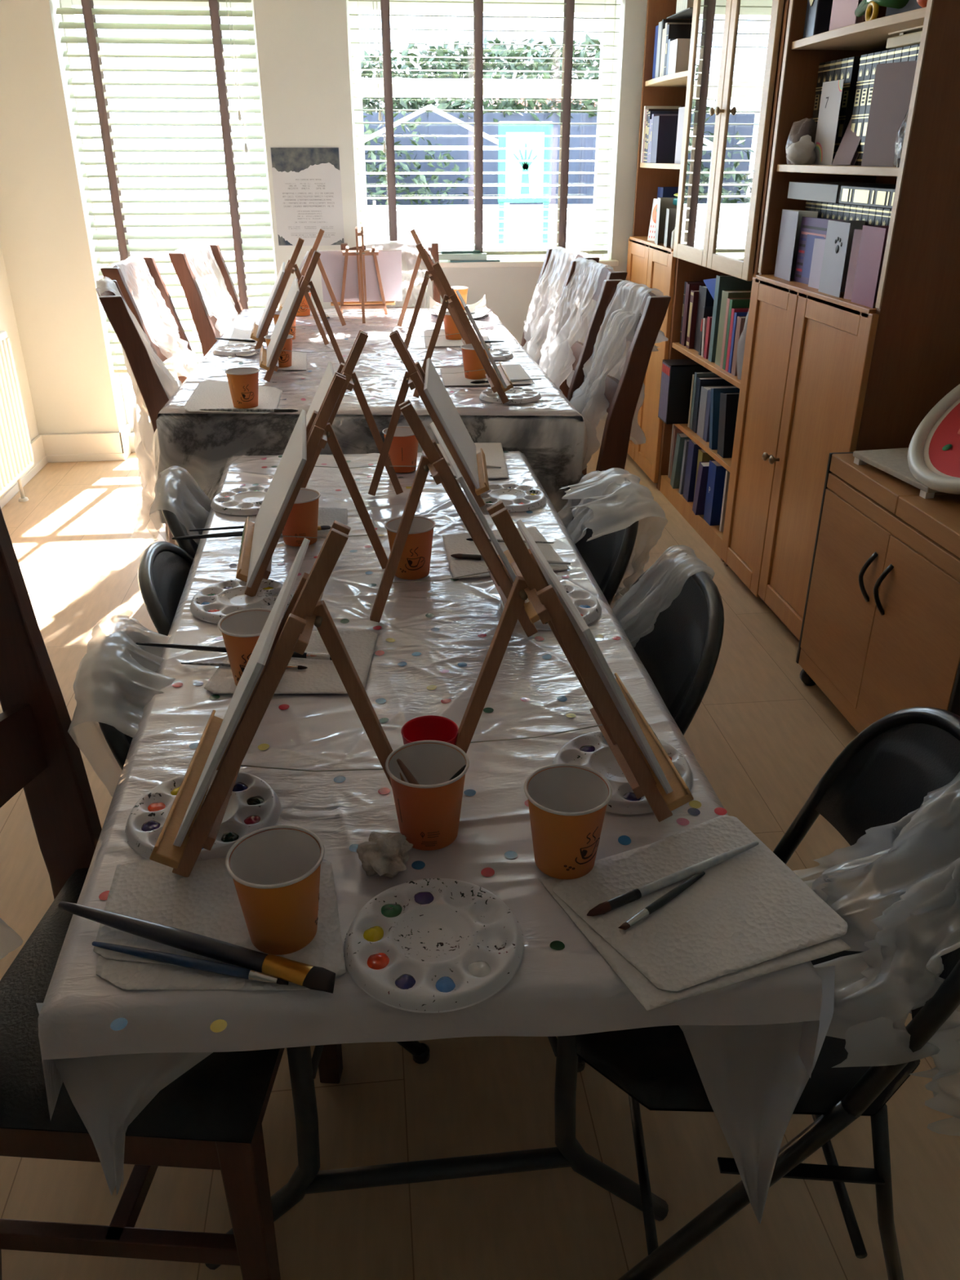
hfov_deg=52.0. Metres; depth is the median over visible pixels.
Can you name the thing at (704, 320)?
book
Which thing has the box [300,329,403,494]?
easel
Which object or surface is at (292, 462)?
canvas
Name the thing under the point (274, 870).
paper cup
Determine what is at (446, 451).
board
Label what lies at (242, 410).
brush
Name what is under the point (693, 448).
book
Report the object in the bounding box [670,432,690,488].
book
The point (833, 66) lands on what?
print
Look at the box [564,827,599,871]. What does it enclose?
print
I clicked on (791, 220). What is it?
book
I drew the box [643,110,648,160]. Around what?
print
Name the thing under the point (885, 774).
folding chair
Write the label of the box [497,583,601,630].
palette
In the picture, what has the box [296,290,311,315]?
paper cup
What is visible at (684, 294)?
book
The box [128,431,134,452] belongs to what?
trim
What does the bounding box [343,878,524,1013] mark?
palette
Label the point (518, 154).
picture
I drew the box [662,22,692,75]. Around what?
book
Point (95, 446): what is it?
baseboard
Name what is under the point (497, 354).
palette
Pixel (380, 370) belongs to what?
plastic cover
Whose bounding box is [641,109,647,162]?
book
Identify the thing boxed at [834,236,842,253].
print
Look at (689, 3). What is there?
book
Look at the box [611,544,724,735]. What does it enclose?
folding chair
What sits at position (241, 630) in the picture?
paper cup
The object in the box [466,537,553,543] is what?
brush
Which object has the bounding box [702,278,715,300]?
folder
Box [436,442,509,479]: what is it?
paper towel
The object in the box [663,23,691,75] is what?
book
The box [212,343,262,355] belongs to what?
palette
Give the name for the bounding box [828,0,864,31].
greeting card
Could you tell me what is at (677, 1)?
book
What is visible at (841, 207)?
volume
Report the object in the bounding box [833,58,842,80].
volume
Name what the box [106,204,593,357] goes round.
wall
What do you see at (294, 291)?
board
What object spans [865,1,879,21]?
ring
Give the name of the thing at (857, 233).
book
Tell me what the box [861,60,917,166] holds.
binder
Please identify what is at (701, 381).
book
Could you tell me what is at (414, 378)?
easel
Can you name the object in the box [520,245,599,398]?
dining chair
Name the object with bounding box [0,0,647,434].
wall
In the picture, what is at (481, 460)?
tray
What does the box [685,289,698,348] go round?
book
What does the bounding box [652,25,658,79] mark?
book
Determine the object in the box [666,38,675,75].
book
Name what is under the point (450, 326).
paper cup
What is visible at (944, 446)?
print
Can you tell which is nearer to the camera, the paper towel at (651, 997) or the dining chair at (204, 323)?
the paper towel at (651, 997)
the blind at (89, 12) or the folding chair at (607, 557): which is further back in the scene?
the blind at (89, 12)
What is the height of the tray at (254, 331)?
0.032 m
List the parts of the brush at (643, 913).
handle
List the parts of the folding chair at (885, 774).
seat, frame, plastic apron, leg, backrest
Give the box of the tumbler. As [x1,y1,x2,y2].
[400,715,458,745]
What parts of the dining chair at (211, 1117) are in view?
post, rail, post, seat, leg, leg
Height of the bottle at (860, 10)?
0.078 m
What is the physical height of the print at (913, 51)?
0.277 m
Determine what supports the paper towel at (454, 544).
on the tablecloth at (755, 1044)
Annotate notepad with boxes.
[440,249,479,253]
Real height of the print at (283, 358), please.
0.057 m
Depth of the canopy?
7.57 m
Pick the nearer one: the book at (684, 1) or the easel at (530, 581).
the easel at (530, 581)
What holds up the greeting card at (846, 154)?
on the bookcase at (823, 374)
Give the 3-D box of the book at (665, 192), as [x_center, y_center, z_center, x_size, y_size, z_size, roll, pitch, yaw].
[1.010,-2.165,4.983,0.201,0.235,0.050,-3,26,-6]
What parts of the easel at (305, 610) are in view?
rail, leg, leg, cord, leg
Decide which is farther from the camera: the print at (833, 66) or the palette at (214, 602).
the print at (833, 66)
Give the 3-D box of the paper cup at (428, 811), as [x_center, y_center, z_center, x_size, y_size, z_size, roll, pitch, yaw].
[-0.063,0.192,1.199,0.101,0.104,0.101,-24,35,-39]
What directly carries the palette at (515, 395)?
on the plastic cover
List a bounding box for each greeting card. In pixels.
[654,197,677,244]
[663,208,676,247]
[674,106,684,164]
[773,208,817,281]
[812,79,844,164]
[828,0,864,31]
[831,116,862,165]
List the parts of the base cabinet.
panel, kick rail, door, handle, handle, rail, door, panel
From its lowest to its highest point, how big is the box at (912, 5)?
0.300 m
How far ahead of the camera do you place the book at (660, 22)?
4.64 m
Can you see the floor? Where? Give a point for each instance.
(763, 739)
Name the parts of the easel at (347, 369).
leg, leg, cord, leg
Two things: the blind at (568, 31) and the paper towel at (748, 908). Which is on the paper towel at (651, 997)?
the paper towel at (748, 908)
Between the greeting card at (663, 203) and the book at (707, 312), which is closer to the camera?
the book at (707, 312)
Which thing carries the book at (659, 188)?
on the bookcase at (649, 264)
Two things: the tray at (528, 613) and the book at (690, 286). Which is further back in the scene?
the book at (690, 286)
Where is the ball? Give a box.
[916,0,927,8]
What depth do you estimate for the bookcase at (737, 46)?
3.78 m
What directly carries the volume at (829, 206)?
on the bookcase at (823, 374)
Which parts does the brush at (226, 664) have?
handle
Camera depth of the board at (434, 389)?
2.32 m
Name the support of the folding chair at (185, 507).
on the floor
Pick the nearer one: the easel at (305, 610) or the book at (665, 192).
the easel at (305, 610)
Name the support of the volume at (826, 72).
on the bookcase at (823, 374)
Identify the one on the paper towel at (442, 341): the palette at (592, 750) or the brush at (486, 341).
the brush at (486, 341)
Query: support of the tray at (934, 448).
on the board at (894, 461)
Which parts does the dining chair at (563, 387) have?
post, plastic apron, post, rail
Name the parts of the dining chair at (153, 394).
rail, plastic apron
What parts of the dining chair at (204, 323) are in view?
post, rail, plastic apron, rail, post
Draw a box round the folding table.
[204,1035,668,1270]
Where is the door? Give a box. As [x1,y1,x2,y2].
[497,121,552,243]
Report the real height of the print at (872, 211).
0.228 m
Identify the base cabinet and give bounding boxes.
[795,452,959,733]
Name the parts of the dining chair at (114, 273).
rail, plastic apron, rail, post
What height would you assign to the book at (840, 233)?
0.205 m
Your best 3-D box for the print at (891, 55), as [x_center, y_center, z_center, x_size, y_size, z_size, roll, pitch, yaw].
[1.157,-1.531,2.831,0.001,0.277,0.040,-3,26,-6]
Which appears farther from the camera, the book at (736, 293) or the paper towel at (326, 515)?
the book at (736, 293)
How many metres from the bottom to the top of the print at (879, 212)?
0.228 m
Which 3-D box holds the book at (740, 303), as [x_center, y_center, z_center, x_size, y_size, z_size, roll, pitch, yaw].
[1.089,-1.223,3.942,0.201,0.270,0.028,-3,26,-6]
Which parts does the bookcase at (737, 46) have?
shelf, shelf, door, glass pane, shelf, knob, knob, glass pane, door, shelf, panel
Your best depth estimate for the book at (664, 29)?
4.59 m
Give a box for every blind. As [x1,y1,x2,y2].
[55,0,275,373]
[348,0,621,255]
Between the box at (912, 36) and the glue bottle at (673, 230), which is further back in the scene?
the glue bottle at (673, 230)
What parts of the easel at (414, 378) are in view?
leg, leg, cord, leg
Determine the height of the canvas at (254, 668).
0.231 m
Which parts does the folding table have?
leg, leg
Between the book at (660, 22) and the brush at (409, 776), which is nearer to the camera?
the brush at (409, 776)
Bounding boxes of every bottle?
[671,222,675,248]
[854,0,908,17]
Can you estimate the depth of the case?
4.60 m
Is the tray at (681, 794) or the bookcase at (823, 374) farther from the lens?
the bookcase at (823, 374)
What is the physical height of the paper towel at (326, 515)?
0.002 m
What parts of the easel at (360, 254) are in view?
leg, leg, rail, leg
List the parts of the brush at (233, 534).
handle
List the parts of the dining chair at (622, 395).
post, rail, plastic apron, plastic apron, rail, post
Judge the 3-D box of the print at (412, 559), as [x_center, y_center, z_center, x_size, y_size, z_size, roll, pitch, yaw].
[-0.133,-0.157,1.927,0.050,0.057,0.013,-2,26,-5]
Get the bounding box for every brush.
[57,901,335,993]
[92,941,288,985]
[135,642,331,660]
[171,525,331,539]
[181,662,307,669]
[189,525,244,531]
[199,408,297,412]
[214,337,255,342]
[396,758,419,784]
[446,462,501,468]
[448,764,466,781]
[450,553,570,564]
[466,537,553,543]
[470,378,541,383]
[484,340,504,342]
[586,840,759,915]
[617,871,705,929]
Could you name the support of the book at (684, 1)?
on the board at (686, 13)
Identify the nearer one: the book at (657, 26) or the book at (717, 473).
the book at (717, 473)
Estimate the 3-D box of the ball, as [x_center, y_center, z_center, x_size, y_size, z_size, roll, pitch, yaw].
[1.127,-1.613,2.450,0.080,0.070,0.070,-3,26,-6]
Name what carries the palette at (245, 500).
on the tablecloth at (755, 1044)
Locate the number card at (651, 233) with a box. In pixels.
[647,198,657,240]
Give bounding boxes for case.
[672,198,677,205]
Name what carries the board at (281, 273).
on the easel at (291, 267)
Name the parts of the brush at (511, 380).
handle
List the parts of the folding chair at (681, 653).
plastic apron, backrest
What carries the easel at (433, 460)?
on the tablecloth at (755, 1044)
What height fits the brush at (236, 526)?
0.008 m
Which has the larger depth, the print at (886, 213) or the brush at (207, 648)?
the print at (886, 213)
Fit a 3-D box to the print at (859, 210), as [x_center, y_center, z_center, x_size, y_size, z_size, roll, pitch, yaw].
[1.153,-1.210,3.037,0.001,0.228,0.040,-3,26,-6]
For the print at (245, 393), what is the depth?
2.87 m
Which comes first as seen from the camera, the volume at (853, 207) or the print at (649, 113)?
the volume at (853, 207)
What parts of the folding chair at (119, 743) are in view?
frame, plastic apron, backrest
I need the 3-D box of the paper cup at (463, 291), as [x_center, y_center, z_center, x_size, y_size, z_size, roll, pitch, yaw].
[-0.104,-1.629,4.699,0.101,0.104,0.101,6,27,12]
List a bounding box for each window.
[59,0,279,431]
[346,0,616,257]
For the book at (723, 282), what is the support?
on the bookcase at (737, 46)
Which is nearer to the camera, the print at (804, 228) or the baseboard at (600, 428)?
the print at (804, 228)
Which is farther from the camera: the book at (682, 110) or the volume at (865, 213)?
the book at (682, 110)
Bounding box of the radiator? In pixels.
[0,330,34,502]
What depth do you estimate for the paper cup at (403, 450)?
2.58 m
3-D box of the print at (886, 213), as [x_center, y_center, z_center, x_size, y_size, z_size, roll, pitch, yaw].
[1.171,-1.135,2.885,0.001,0.228,0.040,-3,26,-6]
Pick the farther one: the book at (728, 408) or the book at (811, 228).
the book at (728, 408)
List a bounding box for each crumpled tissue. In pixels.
[356,831,413,877]
[786,134,816,164]
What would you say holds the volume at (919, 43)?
on the bookcase at (823, 374)
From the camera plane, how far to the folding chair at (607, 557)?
2.23 m
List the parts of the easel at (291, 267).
leg, leg, leg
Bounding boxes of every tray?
[149,709,222,868]
[235,515,254,582]
[250,320,260,341]
[259,345,270,370]
[330,301,395,306]
[474,448,488,495]
[493,362,513,391]
[497,549,540,623]
[614,672,693,810]
[907,383,959,494]
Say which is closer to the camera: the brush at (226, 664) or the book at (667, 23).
the brush at (226, 664)
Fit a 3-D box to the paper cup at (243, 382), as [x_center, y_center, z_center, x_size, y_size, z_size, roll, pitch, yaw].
[-0.695,-0.742,2.900,0.101,0.104,0.101,-9,28,-18]
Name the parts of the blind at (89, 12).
rail, pull cord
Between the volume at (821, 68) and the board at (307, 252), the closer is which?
the volume at (821, 68)
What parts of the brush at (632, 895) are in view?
handle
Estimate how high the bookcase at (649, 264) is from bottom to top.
2.420 m
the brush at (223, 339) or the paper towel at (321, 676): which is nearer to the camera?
the paper towel at (321, 676)
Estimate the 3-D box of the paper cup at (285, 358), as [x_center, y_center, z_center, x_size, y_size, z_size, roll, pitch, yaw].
[-0.701,-1.011,3.448,0.101,0.104,0.101,-12,29,-23]
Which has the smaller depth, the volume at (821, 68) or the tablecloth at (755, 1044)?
the tablecloth at (755, 1044)
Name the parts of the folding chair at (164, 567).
backrest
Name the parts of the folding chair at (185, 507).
backrest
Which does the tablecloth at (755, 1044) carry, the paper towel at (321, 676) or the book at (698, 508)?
the paper towel at (321, 676)
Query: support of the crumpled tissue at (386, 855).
on the tablecloth at (755, 1044)
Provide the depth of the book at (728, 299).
3.95 m
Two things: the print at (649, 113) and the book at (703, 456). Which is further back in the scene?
the print at (649, 113)
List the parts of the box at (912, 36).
lid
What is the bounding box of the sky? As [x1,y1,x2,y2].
[483,13,601,112]
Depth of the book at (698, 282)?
4.43 m
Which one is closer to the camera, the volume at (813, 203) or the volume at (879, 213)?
the volume at (879, 213)
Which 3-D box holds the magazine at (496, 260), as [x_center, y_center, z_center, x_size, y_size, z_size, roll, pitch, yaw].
[-0.032,-1.983,5.138,0.260,0.008,0.090,-4,27,-9]
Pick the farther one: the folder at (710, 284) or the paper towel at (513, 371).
the folder at (710, 284)
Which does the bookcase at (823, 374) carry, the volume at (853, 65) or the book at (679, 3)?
the volume at (853, 65)
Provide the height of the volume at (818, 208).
0.244 m
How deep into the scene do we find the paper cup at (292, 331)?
3.95 m
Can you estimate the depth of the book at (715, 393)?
4.11 m
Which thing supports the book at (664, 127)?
on the bookcase at (649, 264)
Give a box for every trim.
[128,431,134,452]
[439,256,618,267]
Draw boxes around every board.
[256,262,284,337]
[266,277,299,367]
[295,250,309,279]
[306,361,339,426]
[319,249,402,302]
[423,358,479,488]
[427,250,435,263]
[429,422,529,603]
[456,289,506,388]
[515,519,672,794]
[666,7,693,18]
[853,447,939,498]
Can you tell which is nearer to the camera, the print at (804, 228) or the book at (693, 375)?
the print at (804, 228)
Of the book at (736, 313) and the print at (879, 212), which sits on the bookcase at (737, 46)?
the book at (736, 313)
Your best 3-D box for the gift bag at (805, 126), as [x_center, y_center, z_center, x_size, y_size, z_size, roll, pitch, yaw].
[1.063,-1.635,3.255,0.114,0.164,0.101,-11,28,-21]
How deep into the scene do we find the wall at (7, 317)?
5.00 m
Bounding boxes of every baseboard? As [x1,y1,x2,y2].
[0,435,48,509]
[39,423,131,462]
[595,419,605,445]
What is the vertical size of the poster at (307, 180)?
0.450 m
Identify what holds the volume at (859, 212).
on the bookcase at (823, 374)
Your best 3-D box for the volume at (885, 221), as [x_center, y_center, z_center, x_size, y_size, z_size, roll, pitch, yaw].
[1.266,-1.137,2.896,0.193,0.244,0.040,-3,26,-6]
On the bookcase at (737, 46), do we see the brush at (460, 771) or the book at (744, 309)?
the book at (744, 309)
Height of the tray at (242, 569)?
0.032 m
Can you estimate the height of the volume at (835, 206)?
0.244 m
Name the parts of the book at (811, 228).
blue panel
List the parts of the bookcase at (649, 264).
door, door, shelf, panel, panel, shelf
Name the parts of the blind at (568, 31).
pull cord, rail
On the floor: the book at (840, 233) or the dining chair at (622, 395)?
the dining chair at (622, 395)
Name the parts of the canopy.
roof frame, post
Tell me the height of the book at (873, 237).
0.205 m
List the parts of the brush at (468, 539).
handle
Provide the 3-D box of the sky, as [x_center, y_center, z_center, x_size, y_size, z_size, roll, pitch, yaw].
[1.877,-7.198,14.068,3.600,3.600,3.400,-3,26,-6]
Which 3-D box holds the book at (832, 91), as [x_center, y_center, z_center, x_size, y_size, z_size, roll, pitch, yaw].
[1.124,-1.638,3.120,0.128,0.235,0.136,-15,30,-28]
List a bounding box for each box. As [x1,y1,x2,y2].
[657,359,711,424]
[885,0,922,16]
[885,25,923,48]
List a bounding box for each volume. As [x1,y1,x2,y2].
[804,200,811,210]
[810,200,817,211]
[812,62,825,124]
[815,201,822,217]
[817,61,831,123]
[820,201,827,218]
[825,202,833,218]
[827,60,836,81]
[831,203,839,219]
[832,57,848,160]
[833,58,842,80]
[834,56,861,156]
[836,203,844,219]
[843,204,851,220]
[848,204,857,220]
[850,53,867,132]
[853,52,874,165]
[855,205,863,220]
[857,51,881,165]
[861,206,870,225]
[867,206,876,225]
[874,207,884,225]
[879,49,888,63]
[880,208,890,226]
[886,48,895,63]
[893,47,902,62]
[901,45,911,62]
[908,44,919,61]
[915,43,919,60]
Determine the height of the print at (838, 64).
0.277 m
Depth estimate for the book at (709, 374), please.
4.35 m
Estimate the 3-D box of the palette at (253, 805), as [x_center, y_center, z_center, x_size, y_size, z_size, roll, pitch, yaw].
[-0.351,0.219,1.249,0.192,0.014,0.192,-7,27,-14]
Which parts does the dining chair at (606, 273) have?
post, plastic apron, rail, rail, post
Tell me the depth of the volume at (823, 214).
3.22 m
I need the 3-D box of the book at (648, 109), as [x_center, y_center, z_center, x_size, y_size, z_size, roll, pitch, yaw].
[0.894,-2.474,4.831,0.162,0.235,0.030,-3,26,-6]
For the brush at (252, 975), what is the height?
0.011 m
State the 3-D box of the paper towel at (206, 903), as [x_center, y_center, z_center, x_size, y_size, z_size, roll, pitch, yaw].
[-0.283,0.304,1.085,0.270,0.002,0.217,-3,26,-6]
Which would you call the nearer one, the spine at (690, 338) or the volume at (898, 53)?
the volume at (898, 53)
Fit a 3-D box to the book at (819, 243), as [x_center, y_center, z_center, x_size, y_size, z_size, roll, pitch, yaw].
[1.081,-1.184,3.102,0.035,0.145,0.119,-8,27,-16]
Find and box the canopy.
[364,105,509,243]
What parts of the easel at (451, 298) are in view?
leg, cord, leg, rail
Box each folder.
[438,252,486,260]
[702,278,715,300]
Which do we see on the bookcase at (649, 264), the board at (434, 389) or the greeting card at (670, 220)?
the greeting card at (670, 220)
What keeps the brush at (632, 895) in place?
on the paper towel at (748, 908)
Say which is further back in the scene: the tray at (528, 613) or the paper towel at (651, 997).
the tray at (528, 613)
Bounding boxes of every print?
[235,653,251,680]
[237,385,253,404]
[278,347,288,364]
[400,546,425,572]
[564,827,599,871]
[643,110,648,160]
[644,111,650,160]
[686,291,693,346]
[801,225,826,231]
[801,231,826,237]
[829,62,835,71]
[834,58,853,153]
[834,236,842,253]
[835,61,841,69]
[841,188,894,205]
[855,207,862,213]
[862,208,869,214]
[868,208,875,215]
[875,209,883,216]
[879,53,887,62]
[882,210,889,217]
[886,51,894,60]
[893,49,902,59]
[901,48,910,57]
[908,47,917,57]
[942,444,951,450]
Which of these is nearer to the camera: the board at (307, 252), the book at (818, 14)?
the book at (818, 14)
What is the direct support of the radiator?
on the floor
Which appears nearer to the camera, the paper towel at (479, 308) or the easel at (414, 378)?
the easel at (414, 378)
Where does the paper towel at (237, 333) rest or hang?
on the plastic cover
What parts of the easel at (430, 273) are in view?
leg, leg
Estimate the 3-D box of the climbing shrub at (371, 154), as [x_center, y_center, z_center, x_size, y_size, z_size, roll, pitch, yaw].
[-0.914,-3.537,8.580,2.030,2.032,0.573,-3,26,-6]
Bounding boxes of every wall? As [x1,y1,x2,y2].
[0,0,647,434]
[0,242,39,441]
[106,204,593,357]
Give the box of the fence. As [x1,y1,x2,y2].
[362,111,597,204]
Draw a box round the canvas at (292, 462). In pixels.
[246,408,306,587]
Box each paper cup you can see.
[217,608,283,685]
[224,367,259,408]
[225,825,324,955]
[263,334,293,367]
[273,310,296,339]
[281,488,320,546]
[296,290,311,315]
[382,426,418,472]
[384,515,435,579]
[385,740,469,850]
[443,311,466,340]
[450,286,468,310]
[460,343,490,379]
[524,763,612,879]
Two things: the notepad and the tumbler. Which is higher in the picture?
the notepad
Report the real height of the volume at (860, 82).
0.296 m
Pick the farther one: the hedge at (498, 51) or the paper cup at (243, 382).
the hedge at (498, 51)
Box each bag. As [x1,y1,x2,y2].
[785,117,817,173]
[893,107,909,178]
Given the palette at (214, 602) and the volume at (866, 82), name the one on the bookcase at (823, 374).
the volume at (866, 82)
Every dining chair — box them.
[0,506,342,1279]
[95,276,182,546]
[100,255,198,534]
[168,243,242,356]
[340,240,440,308]
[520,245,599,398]
[538,257,627,475]
[567,279,671,478]
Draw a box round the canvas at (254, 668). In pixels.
[173,537,310,847]
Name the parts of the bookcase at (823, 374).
door, knob, knob, panel, door, shelf, shelf, panel, panel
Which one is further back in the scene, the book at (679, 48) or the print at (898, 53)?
the book at (679, 48)
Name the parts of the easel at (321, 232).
leg, leg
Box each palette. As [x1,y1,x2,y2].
[124,769,281,861]
[189,578,293,623]
[210,485,269,515]
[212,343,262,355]
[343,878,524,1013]
[462,347,513,360]
[467,483,546,511]
[469,320,495,330]
[479,386,541,404]
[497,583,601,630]
[551,730,693,814]
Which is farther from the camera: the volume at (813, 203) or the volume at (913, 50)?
the volume at (813, 203)
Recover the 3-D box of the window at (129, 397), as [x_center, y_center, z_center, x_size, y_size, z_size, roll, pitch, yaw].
[-1.522,-2.187,5.103,0.910,2.200,0.065,-3,26,-6]
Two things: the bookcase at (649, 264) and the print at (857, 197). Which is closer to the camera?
the print at (857, 197)
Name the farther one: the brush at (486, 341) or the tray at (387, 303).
the tray at (387, 303)
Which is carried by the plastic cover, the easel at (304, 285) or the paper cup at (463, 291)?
the easel at (304, 285)
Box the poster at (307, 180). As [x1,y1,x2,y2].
[270,146,344,245]
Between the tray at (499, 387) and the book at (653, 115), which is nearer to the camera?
the tray at (499, 387)
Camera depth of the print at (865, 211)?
2.95 m
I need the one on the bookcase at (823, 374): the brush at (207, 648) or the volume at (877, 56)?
the volume at (877, 56)
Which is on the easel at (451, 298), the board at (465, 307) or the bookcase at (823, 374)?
the board at (465, 307)
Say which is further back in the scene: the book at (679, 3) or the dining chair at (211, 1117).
the book at (679, 3)
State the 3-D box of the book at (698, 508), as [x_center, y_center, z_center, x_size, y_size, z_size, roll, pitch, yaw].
[1.043,-0.661,4.278,0.201,0.234,0.081,-3,26,-6]
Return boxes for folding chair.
[67,615,430,1063]
[137,541,193,635]
[159,474,211,558]
[557,467,667,608]
[575,706,959,1279]
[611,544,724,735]
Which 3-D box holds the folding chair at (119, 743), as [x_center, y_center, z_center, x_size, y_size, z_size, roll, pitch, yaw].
[-0.396,0.346,1.791,0.568,0.793,0.471,-6,27,-11]
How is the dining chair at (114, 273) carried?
on the floor
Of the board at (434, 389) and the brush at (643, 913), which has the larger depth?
the board at (434, 389)
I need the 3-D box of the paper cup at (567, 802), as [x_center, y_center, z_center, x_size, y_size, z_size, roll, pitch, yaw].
[0.101,0.215,1.147,0.101,0.104,0.101,-19,32,-33]
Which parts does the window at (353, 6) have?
handle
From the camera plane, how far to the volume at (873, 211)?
2.92 m
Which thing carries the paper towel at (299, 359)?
on the plastic cover
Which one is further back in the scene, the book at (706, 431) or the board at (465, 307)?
the book at (706, 431)
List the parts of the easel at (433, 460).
leg, cord, leg, leg, rail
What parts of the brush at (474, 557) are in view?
handle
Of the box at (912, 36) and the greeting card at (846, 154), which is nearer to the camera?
the box at (912, 36)
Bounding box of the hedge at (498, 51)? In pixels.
[360,32,600,129]
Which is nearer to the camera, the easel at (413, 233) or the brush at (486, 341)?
the brush at (486, 341)
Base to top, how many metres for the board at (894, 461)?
0.032 m
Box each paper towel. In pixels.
[93,857,346,977]
[95,892,336,990]
[183,379,282,413]
[204,629,377,693]
[222,327,257,356]
[277,351,306,370]
[280,506,346,537]
[423,328,492,346]
[429,294,492,319]
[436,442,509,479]
[440,364,534,386]
[442,527,569,579]
[537,844,850,1011]
[552,815,848,991]
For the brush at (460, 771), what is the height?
0.089 m
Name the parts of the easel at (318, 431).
rail, leg, leg, cord, leg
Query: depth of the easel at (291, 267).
3.70 m
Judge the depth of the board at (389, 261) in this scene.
4.44 m
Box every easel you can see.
[149,520,405,877]
[235,371,388,596]
[250,237,328,349]
[259,250,345,382]
[277,228,346,325]
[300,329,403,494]
[330,226,395,323]
[368,329,488,507]
[369,399,540,636]
[397,229,439,326]
[404,242,481,348]
[413,261,513,404]
[455,500,693,822]
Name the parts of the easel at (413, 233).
leg, leg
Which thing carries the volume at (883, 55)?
on the bookcase at (823, 374)
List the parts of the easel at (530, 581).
leg, cord, leg, leg, rail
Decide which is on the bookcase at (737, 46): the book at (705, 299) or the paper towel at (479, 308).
the book at (705, 299)
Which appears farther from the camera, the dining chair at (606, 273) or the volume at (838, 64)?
the dining chair at (606, 273)
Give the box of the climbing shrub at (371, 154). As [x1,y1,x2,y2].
[362,102,474,204]
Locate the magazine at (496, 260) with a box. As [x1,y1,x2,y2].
[448,257,499,262]
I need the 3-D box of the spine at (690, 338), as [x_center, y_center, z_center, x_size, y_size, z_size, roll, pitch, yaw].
[0.934,-1.428,4.378,0.001,0.227,0.036,-3,26,-6]
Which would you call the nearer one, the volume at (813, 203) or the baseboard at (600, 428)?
the volume at (813, 203)
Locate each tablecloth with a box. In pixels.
[35,451,835,1224]
[152,314,587,523]
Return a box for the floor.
[0,445,959,1279]
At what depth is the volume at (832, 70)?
3.12 m
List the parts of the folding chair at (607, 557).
plastic apron, backrest, plastic apron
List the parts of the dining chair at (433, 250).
post, rail, plastic apron, rail, post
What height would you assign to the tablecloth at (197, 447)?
0.340 m
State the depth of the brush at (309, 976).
1.02 m
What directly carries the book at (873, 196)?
on the volume
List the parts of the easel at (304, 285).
rail, leg, leg, cord, leg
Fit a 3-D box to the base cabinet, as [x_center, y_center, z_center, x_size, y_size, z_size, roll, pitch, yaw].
[1.262,-0.041,2.638,0.508,0.735,0.800,-3,26,-6]
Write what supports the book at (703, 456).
on the bookcase at (737, 46)
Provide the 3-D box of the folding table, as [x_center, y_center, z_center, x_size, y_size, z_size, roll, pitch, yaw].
[-0.178,0.245,2.058,0.800,0.731,2.003,-3,26,-6]
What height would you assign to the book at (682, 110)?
0.225 m
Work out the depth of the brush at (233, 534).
2.13 m
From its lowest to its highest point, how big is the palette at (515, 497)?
0.014 m
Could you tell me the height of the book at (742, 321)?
0.220 m
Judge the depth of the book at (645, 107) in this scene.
4.83 m
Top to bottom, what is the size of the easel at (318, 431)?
0.392 m
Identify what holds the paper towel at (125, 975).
on the tablecloth at (755, 1044)
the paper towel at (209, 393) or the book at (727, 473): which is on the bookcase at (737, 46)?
the book at (727, 473)
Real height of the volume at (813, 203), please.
0.244 m
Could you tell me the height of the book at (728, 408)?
0.263 m
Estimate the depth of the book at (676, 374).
4.48 m
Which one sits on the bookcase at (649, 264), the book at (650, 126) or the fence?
the book at (650, 126)
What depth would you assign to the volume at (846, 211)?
3.07 m
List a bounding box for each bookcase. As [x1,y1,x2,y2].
[626,0,692,488]
[657,0,790,561]
[720,0,959,640]
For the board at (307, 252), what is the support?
on the easel at (321, 232)
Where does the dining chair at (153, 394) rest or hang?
on the floor
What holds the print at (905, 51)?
attached to the volume at (905, 51)
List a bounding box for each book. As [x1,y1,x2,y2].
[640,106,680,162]
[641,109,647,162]
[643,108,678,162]
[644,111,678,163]
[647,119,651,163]
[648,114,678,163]
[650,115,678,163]
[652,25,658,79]
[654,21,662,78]
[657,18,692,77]
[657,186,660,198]
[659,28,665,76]
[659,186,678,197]
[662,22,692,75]
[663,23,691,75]
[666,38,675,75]
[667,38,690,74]
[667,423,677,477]
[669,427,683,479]
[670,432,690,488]
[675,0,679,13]
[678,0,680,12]
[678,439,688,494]
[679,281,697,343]
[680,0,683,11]
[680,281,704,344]
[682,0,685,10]
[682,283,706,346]
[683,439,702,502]
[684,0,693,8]
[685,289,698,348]
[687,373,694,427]
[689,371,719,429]
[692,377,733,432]
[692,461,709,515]
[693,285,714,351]
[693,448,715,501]
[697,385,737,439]
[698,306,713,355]
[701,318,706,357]
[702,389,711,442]
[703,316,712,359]
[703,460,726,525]
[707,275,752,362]
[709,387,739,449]
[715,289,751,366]
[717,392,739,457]
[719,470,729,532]
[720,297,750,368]
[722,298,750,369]
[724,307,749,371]
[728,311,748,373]
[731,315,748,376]
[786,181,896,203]
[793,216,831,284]
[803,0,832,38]
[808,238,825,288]
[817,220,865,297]
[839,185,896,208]
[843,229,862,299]
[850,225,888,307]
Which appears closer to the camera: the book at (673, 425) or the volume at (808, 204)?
the volume at (808, 204)
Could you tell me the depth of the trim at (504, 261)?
5.13 m
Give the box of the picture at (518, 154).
[513,142,537,194]

